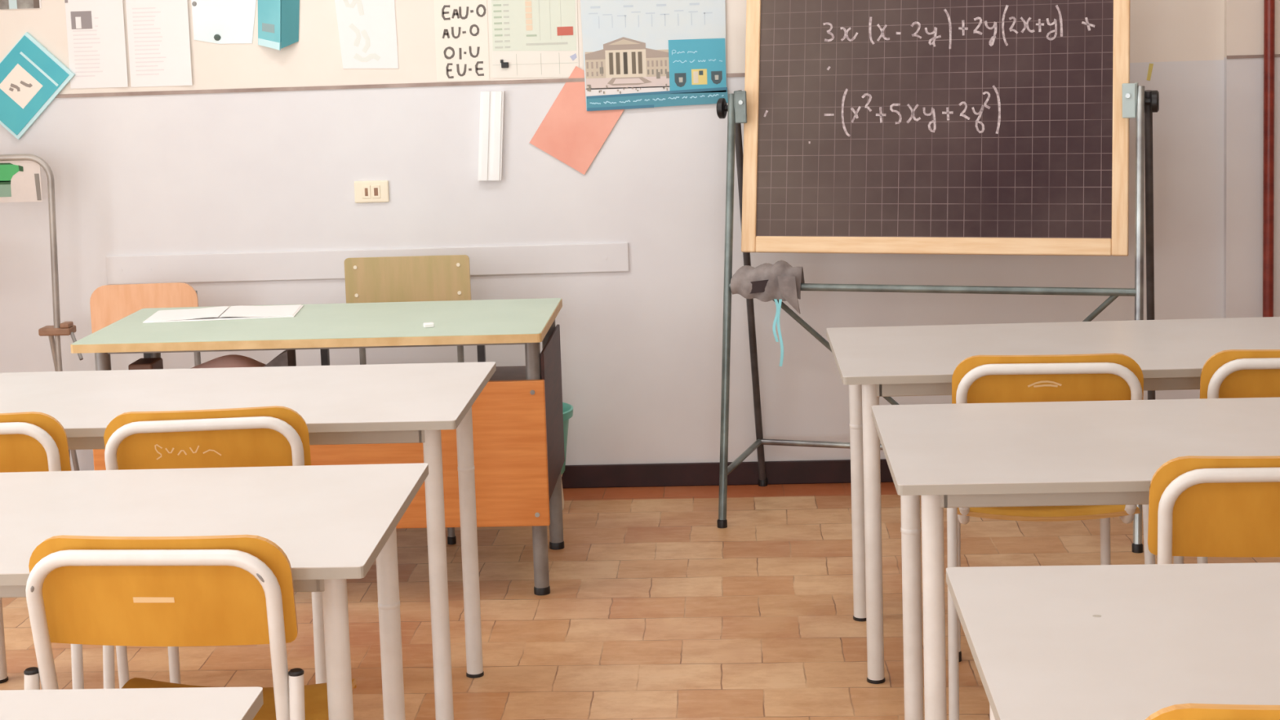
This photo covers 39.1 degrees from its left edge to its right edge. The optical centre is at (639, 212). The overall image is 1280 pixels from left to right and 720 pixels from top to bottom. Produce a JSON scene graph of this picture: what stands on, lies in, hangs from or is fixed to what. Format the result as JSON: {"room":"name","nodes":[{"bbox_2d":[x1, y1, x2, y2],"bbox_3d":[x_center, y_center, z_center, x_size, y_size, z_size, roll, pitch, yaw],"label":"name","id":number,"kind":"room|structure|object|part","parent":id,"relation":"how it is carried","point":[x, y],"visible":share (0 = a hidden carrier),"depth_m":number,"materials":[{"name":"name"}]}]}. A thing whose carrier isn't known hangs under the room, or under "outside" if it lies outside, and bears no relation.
{"room":"classroom","nodes":[
{"label":"classroom","id":0,"kind":"room"},
{"bbox_2d":[0,0,1224,471],"bbox_3d":[0.596,-0.680,5.910,7.000,3.150,0.200,-2,6,3],"label":"wall","id":1,"kind":"structure","parent":0,"point":[259,171],"depth_m":5.94,"materials":[{"name":"grey paint"}]},
{"bbox_2d":[0,0,41,9],"bbox_3d":[-2.089,-0.749,5.933,0.232,0.163,0.006,-2,6,3],"label":"photograph","id":2,"kind":"object","parent":1,"relation":"attached to","point":[4,4],"visible":1,"depth_m":5.94,"materials":[{"name":"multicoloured paper"}]},
{"bbox_2d":[0,31,75,139],"bbox_3d":[-2.039,-0.417,5.959,0.354,0.353,0.019,-2,6,3],"label":"poster","id":3,"kind":"object","parent":1,"relation":"attached to","point":[32,77],"visible":1,"depth_m":5.95,"materials":[{"name":"teal paper"}]},
{"bbox_2d":[0,51,57,108],"bbox_3d":[-2.038,-0.435,5.948,0.241,0.189,0.001,-2,6,3],"label":"print","id":4,"kind":"object","parent":3,"relation":"attached to","point":[28,79],"depth_m":5.95,"materials":[{"name":"beige"}]},
{"bbox_2d":[64,0,128,88],"bbox_3d":[-1.789,-0.570,5.937,0.196,0.320,0.007,-1,6,5],"label":"information sheet","id":5,"kind":"object","parent":1,"relation":"attached to","point":[95,30],"visible":1,"depth_m":5.94,"materials":[{"name":"white paper"}]},
{"bbox_2d":[64,0,102,76],"bbox_3d":[-1.831,-0.574,5.939,0.112,0.254,0.001,-2,6,3],"label":"print","id":6,"kind":"object","parent":5,"relation":"attached to","point":[84,18],"depth_m":5.94,"materials":[{"name":"white paper"}]},
{"bbox_2d":[125,0,192,87],"bbox_3d":[-1.580,-0.575,5.926,0.208,0.321,0.007,-1,6,5],"label":"information sheet","id":7,"kind":"object","parent":1,"relation":"attached to","point":[158,30],"visible":1,"depth_m":5.93,"materials":[{"name":"white paper"}]},
{"bbox_2d":[132,7,166,75],"bbox_3d":[-1.612,-0.562,5.929,0.104,0.220,0.001,-2,6,3],"label":"print","id":8,"kind":"object","parent":7,"relation":"attached to","point":[148,24],"depth_m":5.93,"materials":[{"name":"white paper"}]},
{"bbox_2d":[191,0,256,44],"bbox_3d":[-1.357,-0.656,5.904,0.226,0.210,0.012,-2,6,3],"label":"leaflet","id":9,"kind":"object","parent":1,"relation":"attached to","point":[214,21],"visible":1,"depth_m":5.91,"materials":[{"name":"grey paper"}]},
{"bbox_2d":[257,0,299,50],"bbox_3d":[-1.181,-0.646,5.875,0.150,0.235,0.051,-2,6,3],"label":"folder","id":10,"kind":"object","parent":1,"relation":"attached to","point":[277,20],"visible":1,"depth_m":5.88,"materials":[{"name":"teal cardboard"}]},
{"bbox_2d":[334,0,398,68],"bbox_3d":[-0.897,-0.620,5.888,0.205,0.307,0.004,-2,6,3],"label":"drawing","id":11,"kind":"object","parent":1,"relation":"attached to","point":[367,31],"visible":1,"depth_m":5.89,"materials":[{"name":"white paper"}]},
{"bbox_2d":[106,242,629,284],"bbox_3d":[-0.908,0.171,5.970,1.745,0.096,0.012,-2,6,3],"label":"wall rail","id":12,"kind":"object","parent":1,"relation":"attached to","point":[613,256],"visible":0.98,"depth_m":5.97,"materials":[{"name":"grey paint"}]},
{"bbox_2d":[354,180,389,203],"bbox_3d":[-0.885,-0.068,5.943,0.114,0.072,0.013,-2,6,3],"label":"wall socket","id":13,"kind":"object","parent":1,"relation":"attached to","point":[372,191],"visible":1,"depth_m":5.94,"materials":[{"name":"beige plastic"}]},
{"bbox_2d":[55,72,745,97],"bbox_3d":[-0.900,-0.412,5.910,3.600,0.012,0.005,-2,6,3],"label":"trim","id":14,"kind":"structure","parent":1,"relation":"attached to","point":[741,74],"depth_m":5.91,"materials":[{"name":"brown paint"}]},
{"bbox_2d":[433,0,489,81],"bbox_3d":[-0.582,-0.605,5.875,0.176,0.356,0.002,-2,6,3],"label":"sheet","id":15,"kind":"object","parent":1,"relation":"attached to","point":[461,26],"visible":1,"depth_m":5.88,"materials":[{"name":"white paper"}]},
{"bbox_2d":[477,91,504,180],"bbox_3d":[-0.487,-0.250,5.896,0.097,0.292,0.027,-2,6,3],"label":"duct","id":16,"kind":"object","parent":1,"relation":"attached to","point":[491,103],"visible":1,"depth_m":5.88,"materials":[{"name":"white plastic"}]},
{"bbox_2d":[489,0,578,78],"bbox_3d":[-0.344,-0.632,5.859,0.286,0.394,0.004,-2,6,3],"label":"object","id":17,"kind":"object","parent":1,"relation":"attached to","point":[537,38],"visible":1,"depth_m":5.87,"materials":[{"name":"white paper"}]},
{"bbox_2d":[500,59,508,67],"bbox_3d":[-0.442,-0.484,5.875,0.026,0.027,0.009,-2,6,3],"label":"paper clip","id":18,"kind":"object","parent":17,"relation":"attached to","point":[504,64],"visible":1,"depth_m":5.87,"materials":[{"name":"black plastic"}]},
{"bbox_2d":[529,66,624,174],"bbox_3d":[-0.195,-0.299,5.884,0.339,0.356,0.005,-2,6,3],"label":"paper","id":19,"kind":"object","parent":1,"relation":"attached to","point":[573,135],"visible":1,"depth_m":5.89,"materials":[{"name":"pink paper"}]},
{"bbox_2d":[580,0,728,111],"bbox_3d":[0.040,-0.671,5.827,0.478,0.675,0.005,-2,6,3],"label":"poster","id":20,"kind":"object","parent":1,"relation":"attached to","point":[638,54],"visible":1,"depth_m":5.84,"materials":[{"name":"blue paper"}]},
{"bbox_2d":[561,458,893,488],"bbox_3d":[0.640,0.860,5.952,6.600,0.077,0.042,-2,6,3],"label":"baseboard","id":21,"kind":"structure","parent":1,"relation":"attached to","point":[837,471],"depth_m":5.98,"materials":[{"name":"brown wood"}]},
{"bbox_2d":[1146,63,1153,80],"bbox_3d":[1.635,-0.449,5.781,0.022,0.055,0.001,-2,6,3],"label":"tape patch","id":22,"kind":"object","parent":1,"relation":"attached to","point":[1150,66],"visible":1,"depth_m":5.78,"materials":[{"name":"yellow"}]},
{"bbox_2d":[0,482,1279,719],"bbox_3d":[0.440,1.386,1.911,7.000,0.100,8.600,-2,6,3],"label":"floor","id":23,"kind":"structure","parent":0,"point":[652,610],"depth_m":4.70,"materials":[{"name":"ceramic"}]},
{"bbox_2d":[0,153,83,471],"bbox_3d":[-2.151,0.395,5.903,0.730,1.172,0.213,-2,6,3],"label":"stand","id":24,"kind":"object","parent":23,"relation":"on","point":[65,328],"visible":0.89,"depth_m":5.81,"materials":[{"name":"grey paint"}]},
{"bbox_2d":[0,160,42,202],"bbox_3d":[-2.036,-0.099,5.791,0.228,0.134,0.003,-2,6,3],"label":"picture card","id":25,"kind":"object","parent":24,"relation":"hanging from","point":[20,180],"visible":1,"depth_m":5.79,"materials":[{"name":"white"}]},
{"bbox_3d":[-1.877,0.682,5.869,0.018,0.588,0.017,-2,6,3],"label":"leg","id":26,"kind":"part","parent":24,"relation":"part of","materials":[{"name":"grey metal"}]},
{"bbox_3d":[-1.895,0.673,5.959,0.040,0.591,0.137,-2,6,3],"label":"leg","id":27,"kind":"part","parent":24,"relation":"part of","materials":[{"name":"grey metal"}]},
{"bbox_3d":[-1.816,0.432,5.813,0.011,0.086,0.076,-7,8,-39],"label":"lever","id":28,"kind":"part","parent":24,"relation":"part of","materials":[{"name":"grey paint"}]},
{"bbox_2d":[0,411,129,688],"bbox_3d":[-1.335,0.787,3.781,0.451,0.810,0.484,-2,6,0],"label":"chair","id":29,"kind":"object","parent":23,"relation":"on","point":[31,441],"visible":0.32,"depth_m":3.59,"materials":[{"name":"white paint"}]},
{"bbox_3d":[-1.342,0.578,3.600,0.389,0.328,0.073,-2,6,0],"label":"frame","id":30,"kind":"part","parent":29,"relation":"part of","materials":[{"name":"white paint"}]},
{"bbox_3d":[-1.345,0.486,3.607,0.402,0.174,0.063,-2,6,0],"label":"backrest","id":31,"kind":"part","parent":29,"relation":"part of","materials":[{"name":"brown wood"}]},
{"bbox_3d":[-1.124,0.899,3.601,0.022,0.587,0.097,-3,6,-6],"label":"leg","id":32,"kind":"part","parent":29,"relation":"part of","materials":[{"name":"white paint"}]},
{"bbox_3d":[-1.155,0.933,3.840,0.027,0.469,0.371,-2,6,0],"label":"leg","id":33,"kind":"part","parent":29,"relation":"part of","materials":[{"name":"white paint"}]},
{"bbox_2d":[0,686,263,719],"bbox_3d":[-1.117,1.006,1.989,1.300,0.740,0.635,-2,6,3],"label":"student desk","id":34,"kind":"object","parent":23,"relation":"on","point":[244,703],"visible":1,"depth_m":2.19,"materials":[{"name":"white laminate"}]},
{"bbox_2d":[68,282,200,457],"bbox_3d":[-1.581,0.623,5.659,0.390,0.755,0.475,-2,6,0],"label":"chair","id":35,"kind":"object","parent":23,"relation":"on","point":[108,304],"visible":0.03,"depth_m":5.79,"materials":[{"name":"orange wood"}]},
{"bbox_3d":[-1.592,0.314,5.795,0.344,0.170,0.010,-2,6,0],"label":"backrest","id":36,"kind":"part","parent":35,"relation":"part of","materials":[{"name":"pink wood"}]},
{"bbox_3d":[-1.422,0.606,5.860,0.022,0.715,0.071,-1,6,8],"label":"leg","id":37,"kind":"part","parent":35,"relation":"part of","materials":[{"name":"grey paint"}]},
{"bbox_2d":[23,534,355,719],"bbox_3d":[-0.691,0.864,2.866,0.451,0.810,0.484,-1,6,6],"label":"chair","id":38,"kind":"object","parent":23,"relation":"on","point":[233,589],"visible":0.76,"depth_m":2.68,"materials":[{"name":"white paint"}]},
{"bbox_3d":[-0.913,0.987,2.709,0.022,0.587,0.097,-1,6,12],"label":"leg","id":39,"kind":"part","parent":38,"relation":"part of","materials":[{"name":"white paint"}]},
{"bbox_3d":[-0.715,0.563,2.692,0.402,0.174,0.063,-1,6,6],"label":"backrest","id":40,"kind":"part","parent":38,"relation":"part of","materials":[{"name":"brown wood"}]},
{"bbox_3d":[-0.686,0.825,2.918,0.394,0.055,0.371,-1,6,6],"label":"seat","id":41,"kind":"part","parent":38,"relation":"part of","materials":[{"name":"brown wood"}]},
{"bbox_2d":[256,573,264,582],"bbox_3d":[-0.553,0.532,2.626,0.018,0.024,0.007,-2,6,-3],"label":"rivet","id":42,"kind":"object","parent":38,"relation":"attached to","point":[260,576],"depth_m":2.62,"materials":[{"name":"grey paint"}]},
{"bbox_3d":[-0.500,0.978,2.666,0.022,0.587,0.097,-2,6,0],"label":"leg","id":43,"kind":"part","parent":38,"relation":"part of","materials":[{"name":"white paint"}]},
{"bbox_2d":[0,462,428,719],"bbox_3d":[-1.042,0.885,3.099,1.300,0.740,0.635,-2,6,2],"label":"student desk","id":44,"kind":"object","parent":23,"relation":"on","point":[331,523],"visible":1,"depth_m":3.08,"materials":[{"name":"white laminate"}]},
{"bbox_3d":[-1.052,0.560,3.065,1.150,0.047,0.465,-2,6,2],"label":"apron frame","id":45,"kind":"part","parent":44,"relation":"part of","materials":[{"name":"beige paint"}]},
{"bbox_3d":[-0.469,0.899,2.859,0.039,0.714,0.039,-2,6,2],"label":"leg","id":46,"kind":"part","parent":44,"relation":"part of","materials":[{"name":"white paint"}]},
{"bbox_3d":[-0.451,0.852,3.291,0.039,0.714,0.039,-2,6,2],"label":"leg","id":47,"kind":"part","parent":44,"relation":"part of","materials":[{"name":"white paint"}]},
{"bbox_2d":[102,405,326,688],"bbox_3d":[-0.854,0.774,3.755,0.451,0.810,0.484,-2,6,-2],"label":"chair","id":48,"kind":"object","parent":23,"relation":"on","point":[273,435],"visible":0.41,"depth_m":3.56,"materials":[{"name":"white paint"}]},
{"bbox_3d":[-1.051,0.900,3.568,0.022,0.587,0.097,-1,6,4],"label":"leg","id":49,"kind":"part","parent":48,"relation":"part of","materials":[{"name":"white paint"}]},
{"bbox_3d":[-1.025,0.932,3.808,0.027,0.469,0.371,-2,6,-2],"label":"leg","id":50,"kind":"part","parent":48,"relation":"part of","materials":[{"name":"white paint"}]},
{"bbox_3d":[-0.855,0.565,3.574,0.389,0.328,0.073,-2,6,-2],"label":"frame","id":51,"kind":"part","parent":48,"relation":"part of","materials":[{"name":"white paint"}]},
{"bbox_3d":[-0.858,0.473,3.581,0.402,0.174,0.063,-2,6,-2],"label":"backrest","id":52,"kind":"part","parent":48,"relation":"part of","materials":[{"name":"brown wood"}]},
{"bbox_3d":[-0.635,0.885,3.584,0.022,0.587,0.097,-3,6,-8],"label":"leg","id":53,"kind":"part","parent":48,"relation":"part of","materials":[{"name":"white paint"}]},
{"bbox_2d":[0,361,496,719],"bbox_3d":[-0.999,0.778,4.092,1.300,0.740,0.635,-2,6,3],"label":"student desk","id":54,"kind":"object","parent":23,"relation":"on","point":[410,402],"visible":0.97,"depth_m":4.03,"materials":[{"name":"beige laminate"}]},
{"bbox_3d":[-1.568,0.777,4.341,0.039,0.714,0.039,-2,6,3],"label":"leg","id":55,"kind":"part","parent":54,"relation":"part of","materials":[{"name":"white paint"}]},
{"bbox_3d":[-1.010,0.453,4.058,1.150,0.047,0.465,-2,6,3],"label":"apron frame","id":56,"kind":"part","parent":54,"relation":"part of","materials":[{"name":"beige paint"}]},
{"bbox_3d":[-0.429,0.792,3.844,0.039,0.714,0.039,-2,6,3],"label":"leg","id":57,"kind":"part","parent":54,"relation":"part of","materials":[{"name":"white paint"}]},
{"bbox_3d":[-0.406,0.746,4.276,0.039,0.714,0.039,-2,6,3],"label":"leg","id":58,"kind":"part","parent":54,"relation":"part of","materials":[{"name":"white paint"}]},
{"bbox_2d":[70,297,564,595],"bbox_3d":[-0.858,0.669,5.078,1.255,0.740,0.600,-2,6,3],"label":"desk","id":59,"kind":"object","parent":23,"relation":"on","point":[517,415],"visible":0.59,"depth_m":4.86,"materials":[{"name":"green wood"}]},
{"bbox_3d":[-1.453,0.708,4.943,0.041,0.702,0.041,-2,6,3],"label":"leg","id":60,"kind":"part","parent":59,"relation":"part of","materials":[{"name":"grey paint"}]},
{"bbox_2d":[128,357,163,369],"bbox_3d":[-1.369,0.455,5.003,0.068,0.087,0.100,-2,6,3],"label":"wooden box","id":61,"kind":"object","parent":59,"relation":"on","point":[148,363],"visible":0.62,"depth_m":4.97,"materials":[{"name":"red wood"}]},
{"bbox_3d":[-1.432,0.662,5.363,0.041,0.702,0.041,-2,6,3],"label":"leg","id":62,"kind":"part","parent":59,"relation":"part of","materials":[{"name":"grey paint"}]},
{"bbox_2d":[142,304,303,323],"bbox_3d":[-1.196,0.290,5.193,0.424,0.010,0.200,-2,6,-3],"label":"register","id":63,"kind":"object","parent":59,"relation":"on","point":[242,312],"visible":1,"depth_m":5.16,"materials":[{"name":"white paper"}]},
{"bbox_2d":[191,349,296,368],"bbox_3d":[-1.122,0.428,5.018,0.315,0.096,0.182,-2,6,3],"label":"cloth bag","id":64,"kind":"object","parent":59,"relation":"on","point":[287,357],"visible":0.41,"depth_m":4.98,"materials":[{"name":"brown fabric"}]},
{"bbox_3d":[-0.866,0.333,5.086,1.196,0.026,0.443,-2,6,3],"label":"rail","id":65,"kind":"part","parent":59,"relation":"part of","materials":[{"name":"grey metal"}]},
{"bbox_3d":[-0.867,0.663,4.877,1.238,0.398,0.018,-2,6,3],"label":"panel","id":66,"kind":"part","parent":59,"relation":"part of","materials":[{"name":"orange wood"}]},
{"bbox_2d":[422,322,434,328],"bbox_3d":[-0.569,0.304,4.860,0.028,0.012,0.022,-3,6,-14],"label":"stub","id":67,"kind":"object","parent":59,"relation":"on","point":[426,325],"visible":1,"depth_m":4.85,"materials":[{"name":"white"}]},
{"bbox_2d":[488,365,526,380],"bbox_3d":[-0.864,0.485,5.055,1.120,0.015,0.366,-2,6,3],"label":"shelf","id":68,"kind":"object","parent":59,"relation":"attached to","point":[515,372],"depth_m":5.10,"materials":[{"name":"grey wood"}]},
{"bbox_3d":[-0.279,0.676,4.880,0.041,0.702,0.041,-2,6,3],"label":"leg","id":69,"kind":"part","parent":59,"relation":"part of","materials":[{"name":"grey paint"}]},
{"bbox_3d":[-0.245,0.557,5.085,0.009,0.410,0.460,-2,6,3],"label":"panel","id":70,"kind":"part","parent":59,"relation":"part of","materials":[{"name":"orange wood"}]},
{"bbox_3d":[-0.258,0.630,5.301,0.041,0.702,0.041,-2,6,3],"label":"leg","id":71,"kind":"part","parent":59,"relation":"part of","materials":[{"name":"grey paint"}]},
{"bbox_2d":[344,254,471,544],"bbox_3d":[-0.737,0.567,5.608,0.400,0.822,0.475,-2,6,3],"label":"chair","id":72,"kind":"object","parent":23,"relation":"on","point":[420,277],"visible":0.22,"depth_m":5.73,"materials":[{"name":"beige wood"}]},
{"bbox_3d":[-0.887,0.559,5.816,0.022,0.781,0.071,-2,6,-5],"label":"leg","id":73,"kind":"part","parent":72,"relation":"part of","materials":[{"name":"grey paint"}]},
{"bbox_3d":[-0.739,0.225,5.740,0.400,0.170,0.010,-2,6,3],"label":"backrest","id":74,"kind":"part","parent":72,"relation":"part of","materials":[{"name":"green wood"}]},
{"bbox_3d":[-0.569,0.750,5.584,0.033,0.429,0.400,-2,6,3],"label":"leg","id":75,"kind":"part","parent":72,"relation":"part of","materials":[{"name":"grey paint"}]},
{"bbox_3d":[-0.566,0.551,5.799,0.022,0.781,0.071,-1,6,11],"label":"leg","id":76,"kind":"part","parent":72,"relation":"part of","materials":[{"name":"grey paint"}]},
{"bbox_2d":[560,402,573,510],"bbox_3d":[-0.343,0.788,5.753,0.272,0.327,0.272,-2,6,3],"label":"waste bin","id":77,"kind":"object","parent":23,"relation":"on","point":[567,409],"visible":0.16,"depth_m":5.72,"materials":[{"name":"teal plastic"}]},
{"bbox_2d":[715,0,1159,553],"bbox_3d":[0.882,0.093,5.454,1.322,1.692,0.532,0,6,18],"label":"chalkboard","id":78,"kind":"object","parent":23,"relation":"on","point":[871,126],"visible":0.99,"depth_m":5.42,"materials":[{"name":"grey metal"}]},
{"bbox_3d":[0.264,-0.324,5.627,0.038,0.064,0.063,0,6,18],"label":"knob","id":79,"kind":"part","parent":78,"relation":"part of","materials":[{"name":"black plastic"}]},
{"bbox_3d":[0.269,0.290,5.547,0.025,1.300,0.271,0,6,18],"label":"leg","id":80,"kind":"part","parent":78,"relation":"part of","materials":[{"name":"grey metal"}]},
{"bbox_3d":[0.352,0.268,5.800,0.023,1.284,0.236,0,6,18],"label":"leg","id":81,"kind":"part","parent":78,"relation":"part of","materials":[{"name":"paint"}]},
{"bbox_2d":[730,260,804,366],"bbox_3d":[0.392,0.304,5.523,0.221,0.315,0.117,0,6,18],"label":"cloth","id":82,"kind":"object","parent":78,"relation":"hanging from","point":[780,281],"visible":1,"depth_m":5.47,"materials":[{"name":"grey fabric"}]},
{"bbox_3d":[0.877,-0.316,5.437,1.077,0.786,0.014,0,-4,18],"label":"board panel","id":83,"kind":"part","parent":78,"relation":"part of","materials":[{"name":"stone"}]},
{"bbox_3d":[0.877,-0.316,5.437,1.157,0.886,0.030,0,-4,18],"label":"board frame","id":84,"kind":"part","parent":78,"relation":"part of","materials":[{"name":"brown wood"}]},
{"bbox_3d":[1.429,0.293,5.163,0.025,1.300,0.271,0,6,18],"label":"leg","id":85,"kind":"part","parent":78,"relation":"part of","materials":[{"name":"silver metal"}]},
{"bbox_3d":[1.531,0.271,5.410,0.023,1.284,0.236,0,6,18],"label":"leg","id":86,"kind":"part","parent":78,"relation":"part of","materials":[{"name":"paint"}]},
{"bbox_3d":[1.483,-0.321,5.224,0.038,0.064,0.063,0,6,18],"label":"knob","id":87,"kind":"part","parent":78,"relation":"part of","materials":[{"name":"black plastic"}]},
{"bbox_2d":[946,353,1155,719],"bbox_3d":[0.895,0.688,4.031,0.451,0.810,0.484,-1,6,6],"label":"chair","id":88,"kind":"object","parent":23,"relation":"on","point":[977,379],"visible":0.54,"depth_m":3.84,"materials":[{"name":"white paint"}]},
{"bbox_3d":[0.672,0.811,3.874,0.022,0.587,0.097,-1,6,12],"label":"leg","id":89,"kind":"part","parent":88,"relation":"part of","materials":[{"name":"white paint"}]},
{"bbox_3d":[0.731,0.843,4.108,0.027,0.469,0.371,-1,6,6],"label":"leg","id":90,"kind":"part","parent":88,"relation":"part of","materials":[{"name":"white paint"}]},
{"bbox_3d":[0.871,0.387,3.858,0.402,0.174,0.063,-1,6,6],"label":"backrest","id":91,"kind":"part","parent":88,"relation":"part of","materials":[{"name":"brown wood"}]},
{"bbox_3d":[0.899,0.649,4.083,0.394,0.055,0.371,-1,6,6],"label":"seat","id":92,"kind":"part","parent":88,"relation":"part of","materials":[{"name":"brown wood"}]},
{"bbox_3d":[0.872,0.479,3.851,0.389,0.328,0.073,-1,6,6],"label":"frame","id":93,"kind":"part","parent":88,"relation":"part of","materials":[{"name":"white paint"}]},
{"bbox_3d":[1.078,0.835,4.072,0.027,0.469,0.371,-1,6,6],"label":"leg","id":94,"kind":"part","parent":88,"relation":"part of","materials":[{"name":"white paint"}]},
{"bbox_3d":[1.086,0.802,3.832,0.022,0.587,0.097,-2,6,0],"label":"leg","id":95,"kind":"part","parent":88,"relation":"part of","materials":[{"name":"white paint"}]},
{"bbox_2d":[826,316,1279,684],"bbox_3d":[1.127,0.682,4.342,1.300,0.740,0.635,-2,6,3],"label":"student desk","id":96,"kind":"object","parent":23,"relation":"on","point":[875,362],"visible":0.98,"depth_m":4.28,"materials":[{"name":"white laminate"}]},
{"bbox_3d":[0.556,0.681,4.586,0.039,0.714,0.039,-2,6,3],"label":"leg","id":97,"kind":"part","parent":96,"relation":"part of","materials":[{"name":"white paint"}]},
{"bbox_3d":[0.537,0.728,4.154,0.039,0.714,0.039,-2,6,3],"label":"leg","id":98,"kind":"part","parent":96,"relation":"part of","materials":[{"name":"white paint"}]},
{"bbox_3d":[1.117,0.357,4.307,1.150,0.047,0.465,-2,6,3],"label":"apron frame","id":99,"kind":"part","parent":96,"relation":"part of","materials":[{"name":"beige paint"}]},
{"bbox_2d":[871,397,1279,719],"bbox_3d":[1.119,0.782,3.401,1.300,0.740,0.635,-2,6,3],"label":"student desk","id":100,"kind":"object","parent":23,"relation":"on","point":[1080,452],"visible":0.98,"depth_m":3.32,"materials":[{"name":"white laminate"}]},
{"bbox_3d":[0.551,0.781,3.651,0.039,0.714,0.039,-2,6,3],"label":"leg","id":101,"kind":"part","parent":100,"relation":"part of","materials":[{"name":"white paint"}]},
{"bbox_3d":[0.527,0.828,3.220,0.039,0.714,0.039,-2,6,3],"label":"leg","id":102,"kind":"part","parent":100,"relation":"part of","materials":[{"name":"white paint"}]},
{"bbox_3d":[1.109,0.457,3.366,1.150,0.047,0.465,-2,6,3],"label":"apron frame","id":103,"kind":"part","parent":100,"relation":"part of","materials":[{"name":"beige paint"}]},
{"bbox_2d":[946,562,1279,719],"bbox_3d":[1.086,0.900,2.304,1.300,0.740,0.635,-2,6,3],"label":"student desk","id":104,"kind":"object","parent":23,"relation":"on","point":[1082,642],"visible":1,"depth_m":2.31,"materials":[{"name":"white laminate"}]},
{"bbox_3d":[0.518,0.898,2.556,0.039,0.714,0.039,-2,6,3],"label":"leg","id":105,"kind":"part","parent":104,"relation":"part of","materials":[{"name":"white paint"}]},
{"bbox_2d":[1145,702,1279,719],"bbox_3d":[0.741,0.899,2.088,0.451,0.810,0.484,-2,6,3],"label":"chair","id":106,"kind":"object","parent":23,"relation":"on","point":[1189,711],"visible":1,"depth_m":1.89,"materials":[{"name":"white paint"}]},
{"bbox_2d":[1147,455,1279,564],"bbox_3d":[1.058,0.779,3.122,0.451,0.810,0.484,-1,6,4],"label":"chair","id":107,"kind":"object","parent":23,"relation":"on","point":[1199,506],"visible":0.43,"depth_m":2.94,"materials":[{"name":"white paint"}]},
{"bbox_2d":[1173,349,1279,564],"bbox_3d":[1.418,0.673,4.004,0.451,0.810,0.484,-1,6,5],"label":"chair","id":108,"kind":"object","parent":23,"relation":"on","point":[1230,373],"visible":0.27,"depth_m":3.82,"materials":[{"name":"white paint"}]},
{"bbox_3d":[1.253,0.829,4.077,0.027,0.469,0.371,-1,6,5],"label":"leg","id":109,"kind":"part","parent":108,"relation":"part of","materials":[{"name":"white paint"}]},
{"bbox_3d":[1.199,0.797,3.842,0.022,0.587,0.097,-1,6,11],"label":"leg","id":110,"kind":"part","parent":108,"relation":"part of","materials":[{"name":"white paint"}]},
{"bbox_3d":[1.397,0.372,3.830,0.402,0.174,0.063,-1,6,5],"label":"backrest","id":111,"kind":"part","parent":108,"relation":"part of","materials":[{"name":"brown wood"}]},
{"bbox_3d":[1.398,0.465,3.823,0.389,0.328,0.073,-1,6,5],"label":"frame","id":112,"kind":"part","parent":108,"relation":"part of","materials":[{"name":"white paint"}]},
{"bbox_2d":[1223,0,1279,318],"bbox_3d":[2.872,-0.730,5.674,2.028,3.150,0.030,-2,6,3],"label":"wall pier","id":113,"kind":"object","parent":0,"point":[1243,78],"visible":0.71,"depth_m":5.77,"materials":[{"name":"grey paint"}]},
{"bbox_2d":[1226,53,1279,58],"bbox_3d":[2.878,-0.520,5.679,2.028,0.010,0.004,-2,6,3],"label":"trim","id":114,"kind":"structure","parent":113,"relation":"attached to","point":[1276,55],"depth_m":5.73,"materials":[{"name":"brown paint"}]},
{"bbox_2d":[1262,0,1275,317],"bbox_3d":[1.977,-0.700,5.675,0.040,3.150,0.065,-2,6,3],"label":"pipe","id":115,"kind":"object","parent":113,"relation":"attached to","point":[1268,5],"visible":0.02,"depth_m":5.71,"materials":[{"name":"red metal"}]}
]}

